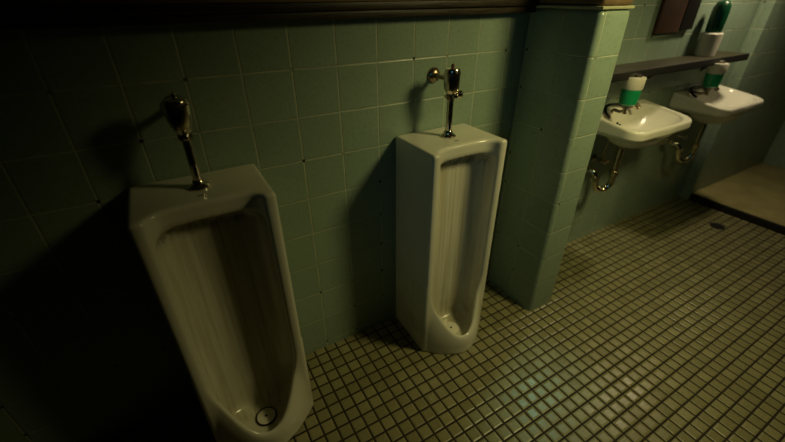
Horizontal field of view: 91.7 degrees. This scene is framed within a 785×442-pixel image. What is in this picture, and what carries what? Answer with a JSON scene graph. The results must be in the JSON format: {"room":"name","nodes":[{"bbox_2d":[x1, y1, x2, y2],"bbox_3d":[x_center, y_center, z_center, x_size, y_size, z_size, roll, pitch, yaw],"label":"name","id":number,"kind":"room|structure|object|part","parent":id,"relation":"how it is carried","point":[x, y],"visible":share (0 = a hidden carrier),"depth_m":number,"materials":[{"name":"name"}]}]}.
{"room":"public restroom","nodes":[
{"label":"public restroom","id":0,"kind":"room"},
{"bbox_2d":[0,0,760,441],"bbox_3d":[1.286,-0.862,2.461,7.845,2.600,0.156,-17,34,-26],"label":"wall","id":1,"kind":"structure","parent":0,"point":[89,352],"depth_m":1.49,"materials":[{"name":"teal tile"}]},
{"bbox_2d":[0,0,538,29],"bbox_3d":[-0.691,-0.613,1.130,3.153,0.055,0.062,-17,34,-26],"label":"trim","id":2,"kind":"structure","parent":1,"relation":"attached to","point":[12,17],"depth_m":1.20,"materials":[{"name":"brown wood"}]},
{"bbox_2d":[591,140,608,163],"bbox_3d":[1.454,-0.516,2.613,0.056,0.264,0.100,-17,34,-26],"label":"supply valve","id":3,"kind":"object","parent":1,"relation":"attached to","point":[601,159],"visible":0.78,"depth_m":2.64,"materials":[{"name":"metal"}]},
{"bbox_2d":[597,99,691,148],"bbox_3d":[1.584,-0.597,2.468,0.644,0.234,0.377,-17,34,-26],"label":"sink","id":4,"kind":"object","parent":1,"relation":"attached to","point":[646,126],"visible":0.93,"depth_m":2.43,"materials":[{"name":"ceramic"}]},
{"bbox_2d":[586,147,624,192],"bbox_3d":[1.378,-0.348,2.581,0.280,0.317,0.110,14,34,23],"label":"trap","id":5,"kind":"object","parent":4,"relation":"attached to","point":[594,179],"visible":0.8,"depth_m":2.56,"materials":[{"name":"silver metal"}]},
{"bbox_3d":[1.330,-0.336,2.603,0.046,0.074,0.152,-26,39,-36],"label":"wall arm","id":6,"kind":"part","parent":5,"relation":"part of","materials":[{"name":"silver metal"}]},
{"bbox_2d":[604,102,640,118],"bbox_3d":[1.450,-0.721,2.444,0.337,0.060,0.117,-17,34,-26],"label":"faucet","id":7,"kind":"object","parent":4,"relation":"on","point":[637,106],"visible":0.59,"depth_m":2.46,"materials":[{"name":"metal"}]},
{"bbox_3d":[1.582,-0.759,2.495,0.032,0.048,0.092,-17,34,-26],"label":"spout","id":8,"kind":"part","parent":7,"relation":"part of","materials":[{"name":"metal"}]},
{"bbox_2d":[611,73,646,113],"bbox_3d":[1.389,-0.756,2.308,0.117,0.285,0.247,-4,31,-5],"label":"soap dispenser","id":9,"kind":"object","parent":4,"relation":"on","point":[631,89],"visible":0.97,"depth_m":2.20,"materials":[{"name":"green plastic"}]},
{"bbox_3d":[1.396,-0.731,2.248,0.106,0.100,0.106,-17,34,-26],"label":"soap tank","id":10,"kind":"part","parent":9,"relation":"part of","materials":[{"name":"green plastic"}]},
{"bbox_2d":[663,111,681,142],"bbox_3d":[2.173,-0.733,2.972,0.056,0.264,0.100,-17,34,-26],"label":"supply valve","id":11,"kind":"object","parent":1,"relation":"attached to","point":[667,139],"visible":0.38,"depth_m":3.00,"materials":[{"name":"metal"}]},
{"bbox_2d":[652,0,701,33],"bbox_3d":[1.828,-1.500,2.336,0.425,0.620,0.026,-17,34,-26],"label":"mirror","id":12,"kind":"object","parent":1,"relation":"attached to","point":[673,16],"visible":1,"depth_m":2.42,"materials":[{"name":"brown mirror"}]},
{"bbox_2d":[611,51,749,82],"bbox_3d":[1.728,-0.956,2.475,1.939,0.139,0.196,-17,34,-26],"label":"wall shelf","id":13,"kind":"object","parent":1,"relation":"attached to","point":[622,72],"visible":0.58,"depth_m":2.42,"materials":[{"name":"brown wood"}]},
{"bbox_2d":[694,0,730,56],"bbox_3d":[2.201,-1.317,2.607,0.131,0.345,0.130,-17,34,-26],"label":"bottle","id":14,"kind":"object","parent":13,"relation":"on","point":[709,41],"visible":1,"depth_m":2.58,"materials":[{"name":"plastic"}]},
{"bbox_2d":[671,115,690,138],"bbox_3d":[2.345,-0.785,3.059,0.056,0.264,0.100,-17,34,-26],"label":"supply valve","id":15,"kind":"object","parent":1,"relation":"attached to","point":[680,135],"visible":0.52,"depth_m":3.09,"materials":[{"name":"metal"}]},
{"bbox_2d":[669,85,763,123],"bbox_3d":[2.475,-0.865,2.913,0.644,0.234,0.377,-17,34,-26],"label":"sink","id":16,"kind":"object","parent":1,"relation":"attached to","point":[725,105],"visible":0.95,"depth_m":2.84,"materials":[{"name":"ceramic"}]},
{"bbox_2d":[659,123,706,162],"bbox_3d":[2.287,-0.622,3.035,0.280,0.317,0.110,14,34,23],"label":"trap","id":17,"kind":"object","parent":16,"relation":"attached to","point":[678,150],"visible":0.92,"depth_m":3.02,"materials":[{"name":"silver metal"}]},
{"bbox_3d":[2.239,-0.610,3.057,0.046,0.074,0.152,-26,39,-36],"label":"wall arm","id":18,"kind":"part","parent":17,"relation":"part of","materials":[{"name":"silver metal"}]},
{"bbox_2d":[690,86,719,97],"bbox_3d":[2.341,-0.990,2.889,0.337,0.060,0.117,-17,34,-26],"label":"faucet","id":19,"kind":"object","parent":16,"relation":"on","point":[693,87],"visible":0.57,"depth_m":2.91,"materials":[{"name":"metal"}]},
{"bbox_2d":[693,60,729,94],"bbox_3d":[2.232,-1.010,2.729,0.117,0.285,0.247,-4,31,-5],"label":"soap dispenser","id":20,"kind":"object","parent":16,"relation":"on","point":[714,75],"visible":0.83,"depth_m":2.62,"materials":[{"name":"green plastic"}]},
{"bbox_3d":[2.239,-0.985,2.669,0.106,0.100,0.106,-17,34,-26],"label":"soap tank","id":21,"kind":"part","parent":20,"relation":"part of","materials":[{"name":"green plastic"}]},
{"bbox_2d":[104,196,784,441],"bbox_3d":[2.133,0.947,1.855,7.845,0.100,3.200,-17,34,-26],"label":"floor","id":22,"kind":"structure","parent":0,"point":[660,323],"depth_m":2.07,"materials":[{"name":"tile"}]},
{"bbox_2d":[127,164,313,441],"bbox_3d":[-0.618,0.416,1.539,0.434,1.157,0.428,-17,34,-26],"label":"urinal","id":23,"kind":"object","parent":22,"relation":"on","point":[214,261],"visible":1,"depth_m":1.44,"materials":[{"name":"ceramic"}]},
{"bbox_2d":[161,92,210,191],"bbox_3d":[-0.683,-0.272,1.259,0.081,0.312,0.177,-17,34,-26],"label":"valve","id":24,"kind":"object","parent":23,"relation":"attached to","point":[177,110],"visible":1,"depth_m":1.18,"materials":[{"name":"silver metal"}]},
{"bbox_3d":[-0.578,0.895,1.747,0.082,0.010,0.082,-17,34,-26],"label":"drain plate","id":25,"kind":"part","parent":23,"relation":"part of","materials":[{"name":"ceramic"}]},
{"bbox_2d":[396,123,506,353],"bbox_3d":[0.298,0.140,1.996,0.417,1.157,0.428,-17,34,-26],"label":"urinal","id":26,"kind":"object","parent":22,"relation":"on","point":[447,190],"visible":1,"depth_m":1.93,"materials":[{"name":"ceramic"}]},
{"bbox_2d":[427,64,462,138],"bbox_3d":[0.236,-0.550,1.720,0.086,0.312,0.174,-17,34,-26],"label":"valve","id":27,"kind":"object","parent":26,"relation":"attached to","point":[451,77],"visible":1,"depth_m":1.66,"materials":[{"name":"silver metal"}]},
{"bbox_3d":[0.192,-0.660,1.727,0.068,0.068,0.022,-17,34,-26],"label":"wall plate","id":28,"kind":"part","parent":27,"relation":"part of","materials":[{"name":"metal"}]},
{"bbox_3d":[0.222,-0.634,1.682,0.022,0.022,0.131,-17,34,-26],"label":"supply arm","id":29,"kind":"part","parent":27,"relation":"part of","materials":[{"name":"metal"}]},
{"bbox_3d":[0.338,0.619,2.204,0.082,0.010,0.082,-17,34,-26],"label":"drain plate","id":30,"kind":"part","parent":26,"relation":"part of","materials":[{"name":"ceramic"}]},
{"bbox_2d":[709,222,724,228],"bbox_3d":[2.789,0.042,3.273,0.112,0.004,0.111,-17,34,-26],"label":"floor drain","id":31,"kind":"object","parent":22,"relation":"on","point":[712,224],"visible":1,"depth_m":3.28,"materials":[{"name":"black metal"}]},
{"bbox_2d":[689,193,784,234],"bbox_3d":[3.652,0.446,2.522,0.024,0.068,3.101,-17,34,-26],"label":"trim","id":32,"kind":"structure","parent":22,"relation":"on","point":[750,218],"depth_m":3.37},
{"bbox_2d":[488,0,632,310],"bbox_3d":[0.847,-0.594,1.962,0.212,2.550,0.392,-17,34,-26],"label":"pillar","id":33,"kind":"structure","parent":0,"point":[570,56],"depth_m":1.95,"materials":[{"name":"teal tile"}]},
{"bbox_2d":[536,5,634,9],"bbox_3d":[0.846,-0.976,1.734,0.218,0.012,0.395,-17,34,-26],"label":"trim","id":34,"kind":"structure","parent":33,"relation":"on","point":[538,6],"depth_m":1.62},
{"bbox_2d":[678,0,784,199],"bbox_3d":[3.784,-1.544,3.590,2.200,2.600,0.095,-17,34,-26],"label":"wall","id":35,"kind":"structure","parent":0,"point":[725,150],"depth_m":3.50,"materials":[{"name":"teal tile"}]},
{"bbox_2d":[693,163,784,225],"bbox_3d":[4.318,0.246,2.857,1.520,0.066,3.105,-17,34,-26],"label":"floor","id":36,"kind":"structure","parent":0,"point":[758,190],"depth_m":3.68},
{"bbox_2d":[762,120,784,168],"bbox_3d":[5.035,-0.975,2.622,0.150,2.600,3.105,-17,34,-26],"label":"wall","id":37,"kind":"structure","parent":0,"point":[775,156],"depth_m":4.18,"materials":[{"name":"teal tile"}]}
]}

